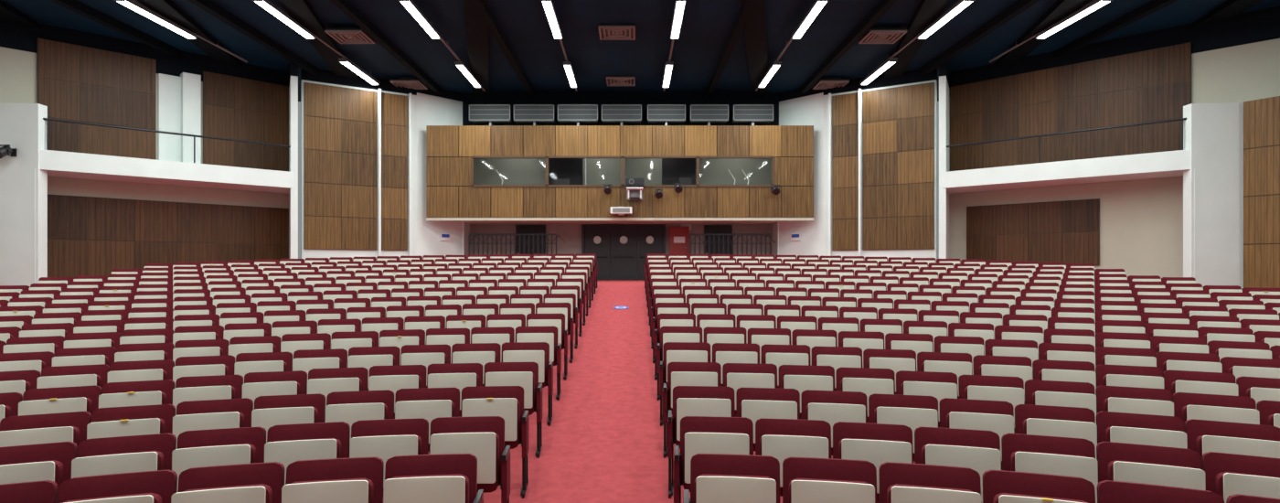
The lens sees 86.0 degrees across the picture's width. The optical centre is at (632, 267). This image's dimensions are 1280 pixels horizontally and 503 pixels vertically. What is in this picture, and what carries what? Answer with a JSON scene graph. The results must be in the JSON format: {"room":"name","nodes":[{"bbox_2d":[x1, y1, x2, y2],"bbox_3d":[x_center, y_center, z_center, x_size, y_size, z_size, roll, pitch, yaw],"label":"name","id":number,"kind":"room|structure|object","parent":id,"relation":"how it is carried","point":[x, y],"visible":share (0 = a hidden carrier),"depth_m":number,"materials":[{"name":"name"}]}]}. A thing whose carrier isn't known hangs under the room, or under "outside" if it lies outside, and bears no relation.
{"room":"auditorium","nodes":[
{"label":"auditorium","id":0,"kind":"room"},
{"bbox_2d":[0,102,47,287],"bbox_3d":[-15.613,-1.802,17.399,1.204,4.695,0.300,0,0,-5],"label":"pillar","id":1,"kind":"structure","parent":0,"point":[23,127],"depth_m":17.27,"materials":[{"name":"white paint"}]},
{"bbox_2d":[0,144,16,158],"bbox_3d":[-15.574,-2.869,16.999,0.300,0.363,0.484,0,0,6],"label":"wall spotlight","id":2,"kind":"object","parent":1,"relation":"attached to","point":[5,150],"visible":1,"depth_m":16.95,"materials":[{"name":"metal"}]},
{"bbox_2d":[34,169,40,283],"bbox_3d":[-15.538,-1.012,17.892,0.100,2.975,1.524,0,0,-41],"label":"wall pier","id":3,"kind":"object","parent":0,"point":[35,169],"visible":0.36,"depth_m":17.29,"materials":[{"name":"white paint"}]},
{"bbox_2d":[0,20,288,208],"bbox_3d":[-14.687,-3.072,20.119,0.200,7.095,9.004,0,0,44],"label":"wall","id":4,"kind":"structure","parent":0,"point":[17,68],"depth_m":19.89,"materials":[{"name":"beige paint"}]},
{"bbox_2d":[36,37,156,159],"bbox_3d":[-15.129,-4.610,19.452,0.076,3.180,2.679,0,0,44],"label":"wood wall panel","id":5,"kind":"object","parent":4,"relation":"attached to","point":[75,82],"visible":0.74,"depth_m":19.39,"materials":[{"name":"brown wood"}]},
{"bbox_2d":[39,117,294,193],"bbox_3d":[-13.133,-3.165,20.179,1.925,1.330,6.741,0,0,44],"label":"balcony","id":6,"kind":"object","parent":4,"relation":"attached to","point":[61,164],"visible":0.96,"depth_m":19.23,"materials":[{"name":"white paint"}]},
{"bbox_2d":[47,194,288,277],"bbox_3d":[-13.831,-0.775,20.806,0.076,2.450,6.429,0,0,44],"label":"wood wall panel","id":7,"kind":"object","parent":4,"relation":"attached to","point":[87,235],"visible":0.65,"depth_m":20.28,"materials":[{"name":"brown wood"}]},
{"bbox_2d":[158,72,201,163],"bbox_3d":[-13.708,-4.450,20.743,0.350,2.900,1.030,0,0,44],"label":"pilaster","id":8,"kind":"object","parent":4,"relation":"attached to","point":[179,98],"visible":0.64,"depth_m":20.72,"materials":[{"name":"white paint"}]},
{"bbox_2d":[202,71,288,171],"bbox_3d":[-12.454,-4.570,22.243,0.076,3.100,2.580,0,0,44],"label":"wood wall panel","id":9,"kind":"object","parent":4,"relation":"attached to","point":[237,108],"visible":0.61,"depth_m":22.10,"materials":[{"name":"brown wood"}]},
{"bbox_2d":[288,62,298,258],"bbox_3d":[-11.088,-3.072,22.403,0.200,7.095,2.147,0,0,-28],"label":"wall","id":10,"kind":"structure","parent":0,"point":[293,81],"depth_m":21.47,"materials":[{"name":"white paint"}]},
{"bbox_2d":[300,68,416,259],"bbox_3d":[-9.379,-3.072,23.694,3.742,7.095,0.200,0,0,-33],"label":"wall","id":11,"kind":"structure","parent":0,"point":[304,252],"depth_m":23.77,"materials":[{"name":"white paint"}]},
{"bbox_2d":[303,82,376,250],"bbox_3d":[-9.861,-3.370,23.216,2.301,5.500,0.075,0,0,-33],"label":"wood wall panel","id":12,"kind":"object","parent":11,"relation":"attached to","point":[340,122],"visible":1,"depth_m":23.13,"materials":[{"name":"brown wood"}]},
{"bbox_2d":[381,92,407,250],"bbox_3d":[-8.396,-3.370,24.155,0.917,5.500,0.075,0,0,-33],"label":"wood wall panel","id":13,"kind":"object","parent":11,"relation":"attached to","point":[394,107],"visible":1,"depth_m":24.12,"materials":[{"name":"brown wood"}]},
{"bbox_2d":[377,88,411,255],"bbox_3d":[-8.355,-2.862,24.101,1.130,6.675,0.220,0,0,-33],"label":"trim","id":14,"kind":"structure","parent":11,"relation":"attached to","point":[378,90],"depth_m":23.82,"materials":[{"name":"white paint"}]},
{"bbox_2d":[416,87,462,256],"bbox_3d":[-7.130,-3.072,25.387,0.150,7.095,1.967,0,0,43],"label":"wall","id":15,"kind":"structure","parent":0,"point":[432,110],"depth_m":25.09,"materials":[{"name":"white paint"}]},
{"bbox_2d":[462,222,469,255],"bbox_3d":[-6.475,-0.662,26.550,0.150,2.275,1.100,0,0,0],"label":"wall","id":16,"kind":"structure","parent":0,"point":[465,226],"depth_m":26.30,"materials":[{"name":"white paint"}]},
{"bbox_2d":[462,93,778,125],"bbox_3d":[-0.450,-5.860,26.100,13.500,1.520,0.200,0,0,0],"label":"wall","id":17,"kind":"structure","parent":0,"point":[644,99],"depth_m":26.00,"materials":[{"name":"paint"}]},
{"bbox_2d":[469,104,511,125],"bbox_3d":[-5.279,-5.560,25.630,1.518,0.920,0.740,0,0,0],"label":"air vent grille","id":18,"kind":"object","parent":17,"relation":"in","point":[491,114],"visible":0.94,"depth_m":25.30,"materials":[{"name":"grey"}]},
{"bbox_2d":[513,104,554,125],"bbox_3d":[-3.643,-5.560,25.630,1.484,0.920,0.740,0,0,0],"label":"air vent grille","id":19,"kind":"object","parent":17,"relation":"in","point":[523,113],"visible":0.96,"depth_m":25.30,"materials":[{"name":"grey"}]},
{"bbox_2d":[557,104,597,125],"bbox_3d":[-2.024,-5.560,25.630,1.484,0.920,0.740,0,0,0],"label":"air vent grille","id":20,"kind":"object","parent":17,"relation":"in","point":[567,113],"visible":0.97,"depth_m":25.30,"materials":[{"name":"grey"}]},
{"bbox_2d":[601,104,641,125],"bbox_3d":[-0.405,-5.560,25.630,1.484,0.920,0.740,0,0,0],"label":"air vent grille","id":21,"kind":"object","parent":17,"relation":"in","point":[611,113],"visible":0.97,"depth_m":25.30,"materials":[{"name":"grey"}]},
{"bbox_2d":[647,104,685,125],"bbox_3d":[1.248,-5.560,25.630,1.417,0.920,0.740,0,0,0],"label":"air vent grille","id":22,"kind":"object","parent":17,"relation":"in","point":[656,113],"visible":0.96,"depth_m":25.30,"materials":[{"name":"grey"}]},
{"bbox_2d":[690,104,728,125],"bbox_3d":[2.834,-5.560,25.630,1.417,0.920,0.740,0,0,0],"label":"air vent grille","id":23,"kind":"object","parent":17,"relation":"in","point":[699,113],"visible":0.93,"depth_m":25.30,"materials":[{"name":"grey"}]},
{"bbox_2d":[732,104,773,125],"bbox_3d":[4.453,-5.560,25.630,1.484,0.920,0.740,0,0,0],"label":"air vent grille","id":24,"kind":"object","parent":17,"relation":"in","point":[752,114],"visible":0.96,"depth_m":25.30,"materials":[{"name":"grey"}]},
{"bbox_2d":[469,224,772,279],"bbox_3d":[-0.450,-0.662,27.100,11.900,2.275,0.200,0,0,0],"label":"wall","id":25,"kind":"structure","parent":0,"point":[570,234],"depth_m":27.00,"materials":[{"name":"grey paint"}]},
{"bbox_2d":[515,224,545,257],"bbox_3d":[-4.000,-0.603,26.910,1.160,2.155,0.140,0,0,0],"label":"door","id":26,"kind":"structure","parent":25,"relation":"in","point":[519,229],"depth_m":26.88,"materials":[{"name":"black paint"}]},
{"bbox_2d":[584,226,610,279],"bbox_3d":[-1.385,-0.573,26.900,1.010,2.095,0.140,0,0,0],"label":"door","id":27,"kind":"structure","parent":25,"relation":"in","point":[597,240],"depth_m":26.90,"materials":[{"name":"black paint"}]},
{"bbox_2d":[426,125,813,223],"bbox_3d":[-0.450,-3.400,25.725,13.860,3.400,2.510,0,0,0],"label":"booth","id":28,"kind":"object","parent":25,"relation":"attached to","point":[475,174],"visible":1,"depth_m":24.50,"materials":[{"name":"brown wood"}]},
{"bbox_2d":[610,206,631,214],"bbox_3d":[-0.400,-2.030,24.280,0.760,0.300,0.440,0,0,0],"label":"exit sign","id":29,"kind":"object","parent":28,"relation":"attached to","point":[621,210],"visible":1,"depth_m":24.08,"materials":[{"name":"white plastic"}]},
{"bbox_2d":[624,178,644,200],"bbox_3d":[0.070,-2.770,24.043,0.680,0.680,0.845,0,0,0],"label":"projector","id":30,"kind":"object","parent":28,"relation":"attached to","point":[634,186],"visible":1,"depth_m":23.86,"materials":[{"name":"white plastic"}]},
{"bbox_2d":[581,224,665,253],"bbox_3d":[-0.350,-0.613,26.915,3.280,2.175,0.150,0,0,0],"label":"trim","id":31,"kind":"structure","parent":25,"relation":"attached to","point":[582,225],"depth_m":26.84,"materials":[{"name":"black wood"}]},
{"bbox_2d":[610,226,636,279],"bbox_3d":[-0.355,-0.573,26.900,1.010,2.095,0.140,0,0,0],"label":"door","id":32,"kind":"structure","parent":25,"relation":"in","point":[623,239],"depth_m":26.90,"materials":[{"name":"black paint"}]},
{"bbox_2d":[637,226,662,279],"bbox_3d":[0.675,-0.573,26.900,1.010,2.095,0.140,0,0,0],"label":"door","id":33,"kind":"structure","parent":25,"relation":"in","point":[649,239],"depth_m":26.90,"materials":[{"name":"black paint"}]},
{"bbox_2d":[669,226,689,255],"bbox_3d":[1.820,-0.985,26.845,0.760,1.270,0.290,0,0,0],"label":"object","id":34,"kind":"object","parent":25,"relation":"attached to","point":[678,236],"visible":0.89,"depth_m":26.73,"materials":[{"name":"red paint"}]},
{"bbox_2d":[704,224,732,257],"bbox_3d":[3.355,-0.603,26.910,1.090,2.155,0.140,0,0,0],"label":"door","id":35,"kind":"structure","parent":25,"relation":"in","point":[708,229],"depth_m":26.90,"materials":[{"name":"black paint"}]},
{"bbox_2d":[0,0,1262,96],"bbox_3d":[-0.450,-6.510,10.300,32.580,0.220,30.600,0,0,0],"label":"ceiling beams","id":36,"kind":"structure","parent":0,"point":[752,16],"depth_m":18.76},
{"bbox_2d":[113,0,197,39],"bbox_3d":[-12.100,-6.455,17.500,0.240,0.330,2.720,0,0,0],"label":"fluorescent ceiling light","id":37,"kind":"object","parent":36,"relation":"attached to","point":[130,4],"visible":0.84,"depth_m":17.38,"materials":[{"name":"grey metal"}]},
{"bbox_2d":[251,0,315,39],"bbox_3d":[-8.850,-6.455,17.500,0.240,0.330,2.720,0,0,0],"label":"fluorescent ceiling light","id":38,"kind":"object","parent":36,"relation":"attached to","point":[266,5],"visible":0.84,"depth_m":17.38,"materials":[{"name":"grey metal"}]},
{"bbox_2d":[338,54,379,85],"bbox_3d":[-8.850,-6.455,22.250,0.240,0.330,2.720,0,0,0],"label":"fluorescent ceiling light","id":39,"kind":"object","parent":36,"relation":"attached to","point":[346,62],"visible":1,"depth_m":21.99,"materials":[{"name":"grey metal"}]},
{"bbox_2d":[397,0,440,39],"bbox_3d":[-5.400,-6.455,17.500,0.240,0.330,2.720,0,0,0],"label":"fluorescent ceiling light","id":40,"kind":"object","parent":36,"relation":"attached to","point":[410,6],"visible":1,"depth_m":17.38,"materials":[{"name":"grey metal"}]},
{"bbox_2d":[454,58,481,87],"bbox_3d":[-5.400,-6.455,22.600,0.240,0.330,2.720,0,0,0],"label":"fluorescent ceiling light","id":41,"kind":"object","parent":36,"relation":"attached to","point":[460,65],"visible":0.88,"depth_m":22.30,"materials":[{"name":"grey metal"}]},
{"bbox_2d":[540,0,562,39],"bbox_3d":[-2.050,-6.455,17.500,0.240,0.330,2.720,0,0,0],"label":"fluorescent ceiling light","id":42,"kind":"object","parent":36,"relation":"attached to","point":[548,5],"visible":1,"depth_m":17.34,"materials":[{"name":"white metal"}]},
{"bbox_2d":[562,58,577,87],"bbox_3d":[-2.050,-6.455,22.600,0.240,0.330,2.720,0,0,0],"label":"fluorescent ceiling light","id":43,"kind":"object","parent":36,"relation":"attached to","point":[567,65],"visible":0.96,"depth_m":22.30,"materials":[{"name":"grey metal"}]},
{"bbox_2d":[661,61,673,87],"bbox_3d":[1.150,-6.455,22.600,0.240,0.330,2.720,0,0,0],"label":"fluorescent ceiling light","id":44,"kind":"object","parent":36,"relation":"attached to","point":[668,68],"visible":0.88,"depth_m":22.30,"materials":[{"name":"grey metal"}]},
{"bbox_2d":[670,0,686,39],"bbox_3d":[1.150,-6.455,17.500,0.240,0.330,2.720,0,0,0],"label":"fluorescent ceiling light","id":45,"kind":"object","parent":36,"relation":"attached to","point":[679,5],"visible":1,"depth_m":17.36,"materials":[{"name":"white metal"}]},
{"bbox_2d":[757,58,781,87],"bbox_3d":[4.500,-6.455,22.600,0.240,0.330,2.720,0,0,0],"label":"fluorescent ceiling light","id":46,"kind":"object","parent":36,"relation":"attached to","point":[775,65],"visible":0.88,"depth_m":22.30,"materials":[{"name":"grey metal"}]},
{"bbox_2d":[791,0,829,39],"bbox_3d":[4.500,-6.455,17.500,0.240,0.330,2.720,0,0,0],"label":"fluorescent ceiling light","id":47,"kind":"object","parent":36,"relation":"attached to","point":[817,5],"visible":1,"depth_m":17.37,"materials":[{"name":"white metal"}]},
{"bbox_2d":[860,54,897,85],"bbox_3d":[7.950,-6.455,22.250,0.240,0.330,2.720,0,0,0],"label":"fluorescent ceiling light","id":48,"kind":"object","parent":36,"relation":"attached to","point":[888,63],"visible":1,"depth_m":21.99,"materials":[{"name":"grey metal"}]},
{"bbox_2d":[917,0,975,39],"bbox_3d":[7.950,-6.455,17.500,0.240,0.330,2.720,0,0,0],"label":"fluorescent ceiling light","id":49,"kind":"object","parent":36,"relation":"attached to","point":[961,5],"visible":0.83,"depth_m":17.38,"materials":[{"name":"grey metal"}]},
{"bbox_2d":[1035,0,1113,39],"bbox_3d":[11.200,-6.455,17.500,0.240,0.330,2.720,0,0,0],"label":"fluorescent ceiling light","id":50,"kind":"object","parent":36,"relation":"attached to","point":[1097,4],"visible":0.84,"depth_m":17.38,"materials":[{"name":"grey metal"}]},
{"bbox_2d":[1,0,1279,101],"bbox_3d":[-0.450,-6.710,10.650,36.100,0.180,33.300,0,0,0],"label":"ceiling","id":51,"kind":"structure","parent":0,"point":[707,26],"depth_m":19.59,"materials":[{"name":"black"}]},
{"bbox_2d":[131,0,247,62],"bbox_3d":[-12.100,-6.527,9.750,0.070,0.185,23.500,0,0,0],"label":"conduit","id":52,"kind":"object","parent":51,"relation":"attached to","point":[218,46],"depth_m":19.92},
{"bbox_2d":[267,0,380,83],"bbox_3d":[-8.850,-6.527,11.500,0.070,0.185,27.000,0,0,0],"label":"conduit","id":53,"kind":"object","parent":51,"relation":"attached to","point":[318,38],"depth_m":20.17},
{"bbox_2d":[324,26,375,43],"bbox_3d":[-7.850,-6.513,19.100,1.000,0.225,1.000,0,0,0],"label":"air diffuser","id":54,"kind":"object","parent":51,"relation":"in","point":[343,35],"depth_m":18.96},
{"bbox_2d":[390,76,427,89],"bbox_3d":[-7.850,-6.513,24.100,1.000,0.225,1.000,0,0,0],"label":"air diffuser","id":55,"kind":"object","parent":51,"relation":"in","point":[410,82],"depth_m":23.82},
{"bbox_2d":[597,23,635,40],"bbox_3d":[-0.430,-6.572,19.100,1.000,0.105,1.000,0,0,0],"label":"air diffuser","id":56,"kind":"object","parent":51,"relation":"in","point":[606,31],"depth_m":19.04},
{"bbox_2d":[606,75,635,85],"bbox_3d":[-0.420,-6.572,24.100,1.000,0.105,1.000,0,0,0],"label":"air diffuser","id":57,"kind":"object","parent":51,"relation":"in","point":[611,80],"depth_m":24.00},
{"bbox_2d":[812,76,849,89],"bbox_3d":[6.950,-6.513,24.100,1.000,0.225,1.000,0,0,0],"label":"air diffuser","id":58,"kind":"object","parent":51,"relation":"in","point":[826,82],"depth_m":23.80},
{"bbox_2d":[858,26,906,43],"bbox_3d":[6.950,-6.513,19.100,1.000,0.225,1.000,0,0,0],"label":"air diffuser","id":59,"kind":"object","parent":51,"relation":"in","point":[878,35],"depth_m":18.97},
{"bbox_2d":[989,0,1095,62],"bbox_3d":[11.200,-6.527,9.750,0.070,0.185,23.500,0,0,0],"label":"conduit","id":60,"kind":"object","parent":51,"relation":"attached to","point":[1016,46],"depth_m":20.01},
{"bbox_2d":[428,279,914,502],"bbox_3d":[0.000,1.248,10.650,37.000,1.545,33.300,0,0,0],"label":"floor","id":61,"kind":"structure","parent":0,"point":[603,441],"depth_m":7.59,"materials":[{"name":"red carpet"}]},
{"bbox_2d":[0,453,483,502],"bbox_3d":[-2.495,1.581,3.689,3.345,0.886,0.552,0,0,-16],"label":"seats","id":62,"kind":"object","parent":61,"relation":"on","point":[442,477],"visible":1,"depth_m":3.90,"materials":[{"name":"fabric"}]},
{"bbox_2d":[0,416,510,502],"bbox_3d":[-2.764,1.562,4.552,3.886,0.918,0.582,0,0,-16],"label":"seats","id":63,"kind":"object","parent":61,"relation":"on","point":[483,437],"visible":0.62,"depth_m":4.70,"materials":[{"name":"fabric"}]},
{"bbox_2d":[0,385,528,498],"bbox_3d":[-3.280,1.516,5.306,4.968,0.970,0.672,0,0,-17],"label":"seats","id":64,"kind":"object","parent":61,"relation":"on","point":[506,402],"visible":0.52,"depth_m":5.56,"materials":[{"name":"fabric"}]},
{"bbox_2d":[0,362,542,458],"bbox_3d":[-3.795,1.460,6.057,6.044,1.034,0.767,0,0,-18],"label":"seats","id":65,"kind":"object","parent":61,"relation":"on","point":[89,399],"visible":0.45,"depth_m":6.38,"materials":[{"name":"fabric"}]},
{"bbox_2d":[0,341,553,426],"bbox_3d":[-4.065,1.378,6.921,6.584,1.069,0.793,0,0,-17],"label":"seats","id":66,"kind":"object","parent":61,"relation":"on","point":[20,381],"visible":0.39,"depth_m":7.22,"materials":[{"name":"fabric"}]},
{"bbox_2d":[0,326,561,400],"bbox_3d":[-4.580,1.301,7.670,7.658,1.125,0.891,0,0,-18],"label":"seats","id":67,"kind":"object","parent":61,"relation":"on","point":[291,343],"visible":0.42,"depth_m":8.05,"materials":[{"name":"fabric"}]},
{"bbox_2d":[0,313,567,380],"bbox_3d":[-4.850,1.208,8.535,8.198,1.143,0.918,0,0,-17],"label":"seats","id":68,"kind":"object","parent":61,"relation":"on","point":[73,340],"visible":0.4,"depth_m":8.92,"materials":[{"name":"fabric"}]},
{"bbox_2d":[0,302,573,362],"bbox_3d":[-5.364,1.127,9.283,9.270,1.193,1.017,0,0,-18],"label":"seats","id":69,"kind":"object","parent":61,"relation":"on","point":[62,329],"visible":0.38,"depth_m":9.74,"materials":[{"name":"fabric"}]},
{"bbox_2d":[0,293,578,348],"bbox_3d":[-5.635,1.028,10.148,9.811,1.205,1.042,0,0,-17],"label":"seats","id":70,"kind":"object","parent":61,"relation":"on","point":[261,306],"visible":0.33,"depth_m":10.56,"materials":[{"name":"fabric"}]},
{"bbox_2d":[0,285,582,336],"bbox_3d":[-6.149,0.944,10.895,10.881,1.258,1.142,0,0,-18],"label":"seats","id":71,"kind":"object","parent":61,"relation":"on","point":[80,307],"visible":0.35,"depth_m":11.45,"materials":[{"name":"fabric"}]},
{"bbox_2d":[0,277,586,325],"bbox_3d":[-6.420,0.841,11.761,11.422,1.281,1.168,0,0,-18],"label":"seats","id":72,"kind":"object","parent":61,"relation":"on","point":[317,287],"visible":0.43,"depth_m":12.26,"materials":[{"name":"fabric"}]},
{"bbox_2d":[0,271,588,315],"bbox_3d":[-6.690,0.735,12.625,11.963,1.304,1.194,0,0,-17],"label":"seats","id":73,"kind":"object","parent":61,"relation":"on","point":[312,281],"visible":0.27,"depth_m":13.09,"materials":[{"name":"fabric"}]},
{"bbox_2d":[0,266,591,307],"bbox_3d":[-6.715,0.615,13.600,11.974,1.289,1.149,0,0,-16],"label":"seats","id":74,"kind":"object","parent":61,"relation":"on","point":[492,270],"visible":0.38,"depth_m":13.86,"materials":[{"name":"fabric"}]},
{"bbox_2d":[37,261,593,300],"bbox_3d":[-6.232,0.461,14.766,10.916,1.201,0.982,0,0,-14],"label":"seats","id":75,"kind":"object","parent":61,"relation":"on","point":[136,276],"visible":0.36,"depth_m":14.84,"materials":[{"name":"fabric"}]},
{"bbox_2d":[111,256,596,293],"bbox_3d":[-5.990,0.320,15.806,10.384,1.160,0.897,0,0,-13],"label":"seats","id":76,"kind":"object","parent":61,"relation":"on","point":[496,261],"visible":0.34,"depth_m":15.99,"materials":[{"name":"fabric"}]},
{"bbox_2d":[144,253,597,287],"bbox_3d":[-6.000,0.202,16.748,10.387,1.149,0.872,0,0,-12],"label":"seats","id":77,"kind":"object","parent":61,"relation":"on","point":[556,255],"visible":0.34,"depth_m":16.92,"materials":[{"name":"fabric"}]},
{"bbox_2d":[468,233,565,255],"bbox_3d":[-4.314,-0.403,25.600,3.621,1.755,0.060,0,0,0],"label":"stair railing","id":78,"kind":"object","parent":61,"relation":"on","point":[473,234],"visible":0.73,"depth_m":25.58,"materials":[{"name":"metal"}]},
{"bbox_2d":[689,233,775,254],"bbox_3d":[3.720,-0.403,25.600,3.189,1.755,0.060,0,0,0],"label":"stair railing","id":79,"kind":"object","parent":61,"relation":"on","point":[694,234],"visible":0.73,"depth_m":25.58,"materials":[{"name":"metal"}]},
{"bbox_2d":[644,253,1094,287],"bbox_3d":[5.400,0.202,16.748,10.387,1.149,0.872,0,0,12],"label":"seats","id":80,"kind":"object","parent":61,"relation":"on","point":[653,255],"visible":0.34,"depth_m":16.88,"materials":[{"name":"fabric"}]},
{"bbox_2d":[644,256,1125,293],"bbox_3d":[5.390,0.320,15.806,10.384,1.160,0.897,0,0,13],"label":"seats","id":81,"kind":"object","parent":61,"relation":"on","point":[742,261],"visible":0.3,"depth_m":15.95,"materials":[{"name":"fabric"}]},
{"bbox_2d":[645,261,1195,286],"bbox_3d":[5.632,0.461,14.766,10.916,1.201,0.982,0,0,14],"label":"seats","id":82,"kind":"object","parent":61,"relation":"on","point":[999,272],"visible":0.34,"depth_m":14.82,"materials":[{"name":"fabric"}]},
{"bbox_2d":[646,266,1279,307],"bbox_3d":[6.114,0.615,13.600,11.974,1.289,1.149,0,0,16],"label":"seats","id":83,"kind":"object","parent":61,"relation":"on","point":[1253,291],"visible":0.32,"depth_m":13.73,"materials":[{"name":"fabric"}]},
{"bbox_2d":[647,271,1279,315],"bbox_3d":[6.090,0.735,12.625,11.963,1.304,1.194,0,0,17],"label":"seats","id":84,"kind":"object","parent":61,"relation":"on","point":[1265,298],"visible":0.35,"depth_m":12.93,"materials":[{"name":"fabric"}]},
{"bbox_2d":[648,277,1279,325],"bbox_3d":[6.061,0.859,11.641,11.949,1.317,1.244,0,0,18],"label":"seats","id":85,"kind":"object","parent":61,"relation":"on","point":[881,286],"visible":0.39,"depth_m":12.10,"materials":[{"name":"fabric"}]},
{"bbox_2d":[649,285,1279,336],"bbox_3d":[5.789,0.962,10.774,11.408,1.292,1.221,0,0,19],"label":"seats","id":86,"kind":"object","parent":61,"relation":"on","point":[1142,307],"visible":0.34,"depth_m":11.26,"materials":[{"name":"fabric"}]},
{"bbox_2d":[650,293,1279,348],"bbox_3d":[5.277,1.045,10.029,10.339,1.240,1.118,0,0,18],"label":"seats","id":87,"kind":"object","parent":61,"relation":"on","point":[1255,325],"visible":0.43,"depth_m":10.41,"materials":[{"name":"fabric"}]},
{"bbox_2d":[652,302,1279,362],"bbox_3d":[4.764,1.127,9.283,9.270,1.193,1.017,0,0,18],"label":"seats","id":88,"kind":"object","parent":61,"relation":"on","point":[1272,338],"visible":0.4,"depth_m":9.59,"materials":[{"name":"fabric"}]},
{"bbox_2d":[654,313,1279,380],"bbox_3d":[4.492,1.225,8.416,8.729,1.176,0.991,0,0,18],"label":"seats","id":89,"kind":"object","parent":61,"relation":"on","point":[935,328],"visible":0.35,"depth_m":8.76,"materials":[{"name":"fabric"}]},
{"bbox_2d":[656,326,1279,400],"bbox_3d":[3.979,1.301,7.670,7.658,1.125,0.891,0,0,18],"label":"seats","id":90,"kind":"object","parent":61,"relation":"on","point":[975,346],"visible":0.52,"depth_m":7.93,"materials":[{"name":"fabric"}]},
{"bbox_2d":[659,341,1279,426],"bbox_3d":[3.708,1.390,6.804,7.117,1.093,0.866,0,0,18],"label":"seats","id":91,"kind":"object","parent":61,"relation":"on","point":[1220,383],"visible":0.48,"depth_m":7.10,"materials":[{"name":"fabric"}]},
{"bbox_2d":[662,362,1279,458],"bbox_3d":[3.195,1.460,6.057,6.044,1.034,0.767,0,0,18],"label":"seats","id":92,"kind":"object","parent":61,"relation":"on","point":[1186,406],"visible":0.49,"depth_m":6.26,"materials":[{"name":"fabric"}]},
{"bbox_2d":[667,385,1279,498],"bbox_3d":[2.924,1.522,5.190,5.504,0.982,0.739,0,0,19],"label":"seats","id":93,"kind":"object","parent":61,"relation":"on","point":[1201,436],"visible":0.56,"depth_m":5.44,"materials":[{"name":"fabric"}]},
{"bbox_2d":[673,416,1279,502],"bbox_3d":[2.410,1.562,4.442,4.427,0.919,0.642,0,0,18],"label":"seats","id":94,"kind":"object","parent":61,"relation":"on","point":[1224,474],"visible":0.57,"depth_m":4.60,"materials":[{"name":"fabric"}]},
{"bbox_2d":[682,453,1279,502],"bbox_3d":[2.139,1.582,3.576,3.887,0.887,0.616,0,0,19],"label":"seats","id":95,"kind":"object","parent":61,"relation":"on","point":[714,477],"visible":1,"depth_m":3.88,"materials":[{"name":"fabric"}]},
{"bbox_2d":[772,222,778,255],"bbox_3d":[5.575,-0.662,26.550,0.150,2.275,1.100,0,0,0],"label":"wall","id":96,"kind":"structure","parent":0,"point":[775,226],"depth_m":26.36,"materials":[{"name":"white paint"}]},
{"bbox_2d":[778,86,823,258],"bbox_3d":[6.229,-3.072,25.387,0.150,7.095,1.967,0,0,-43],"label":"wall","id":97,"kind":"structure","parent":0,"point":[808,110],"depth_m":25.03,"materials":[{"name":"white paint"}]},
{"bbox_2d":[823,68,937,260],"bbox_3d":[8.479,-3.072,23.694,3.742,7.095,0.200,0,0,33],"label":"wall","id":98,"kind":"structure","parent":0,"point":[933,252],"depth_m":23.56,"materials":[{"name":"white paint"}]},
{"bbox_2d":[832,92,858,250],"bbox_3d":[7.496,-3.370,24.155,0.917,5.500,0.075,0,0,33],"label":"wood wall panel","id":99,"kind":"object","parent":98,"relation":"attached to","point":[845,107],"visible":1,"depth_m":24.12,"materials":[{"name":"brown wood"}]},
{"bbox_2d":[828,88,862,255],"bbox_3d":[7.455,-2.862,24.101,1.130,6.675,0.220,0,0,33],"label":"trim","id":100,"kind":"structure","parent":98,"relation":"attached to","point":[859,90],"depth_m":23.85,"materials":[{"name":"white paint"}]},
{"bbox_2d":[862,82,934,250],"bbox_3d":[8.961,-3.370,23.216,2.301,5.500,0.075,0,0,33],"label":"wood wall panel","id":101,"kind":"object","parent":98,"relation":"attached to","point":[898,122],"visible":1,"depth_m":23.15,"materials":[{"name":"brown wood"}]},
{"bbox_2d":[938,62,949,258],"bbox_3d":[10.188,-3.072,22.403,0.200,7.095,2.147,0,0,28],"label":"wall","id":102,"kind":"structure","parent":0,"point":[944,89],"depth_m":21.47,"materials":[{"name":"white paint"}]},
{"bbox_2d":[949,5,1279,278],"bbox_3d":[13.787,-3.072,20.119,0.200,7.095,9.004,0,0,-44],"label":"wall","id":103,"kind":"structure","parent":0,"point":[1141,220],"depth_m":19.17,"materials":[{"name":"beige paint"}]},
{"bbox_2d":[966,198,1099,265],"bbox_3d":[12.363,-1.055,21.399,0.076,1.950,3.723,0,0,-44],"label":"wood wall panel","id":104,"kind":"object","parent":103,"relation":"attached to","point":[1067,231],"visible":0.83,"depth_m":21.21,"materials":[{"name":"brown wood"}]},
{"bbox_2d":[942,117,1190,193],"bbox_3d":[12.233,-3.165,20.179,1.925,1.330,6.741,0,0,-44],"label":"balcony","id":105,"kind":"object","parent":103,"relation":"attached to","point":[1169,164],"visible":0.97,"depth_m":19.23,"materials":[{"name":"white paint"}]},
{"bbox_2d":[949,42,1191,170],"bbox_3d":[12.904,-4.560,20.835,0.076,3.080,6.349,0,0,-44],"label":"wood wall panel","id":106,"kind":"object","parent":103,"relation":"attached to","point":[1151,85],"visible":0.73,"depth_m":20.49,"materials":[{"name":"brown wood"}]},
{"bbox_2d":[1183,102,1242,288],"bbox_3d":[14.712,-1.803,17.399,1.204,4.695,0.300,0,0,5],"label":"wall pier","id":107,"kind":"object","parent":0,"point":[1212,133],"depth_m":17.26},
{"bbox_2d":[1242,102,1243,287],"bbox_3d":[15.654,-1.725,16.902,0.300,4.850,0.875,0,0,-31],"label":"wall","id":108,"kind":"structure","parent":0,"point":[1242,102],"depth_m":17.20,"materials":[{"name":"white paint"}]},
{"bbox_2d":[1243,96,1279,287],"bbox_3d":[15.495,-1.775,16.792,0.075,4.750,0.848,0,0,-31],"label":"wood panel","id":109,"kind":"object","parent":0,"point":[1262,116],"depth_m":16.81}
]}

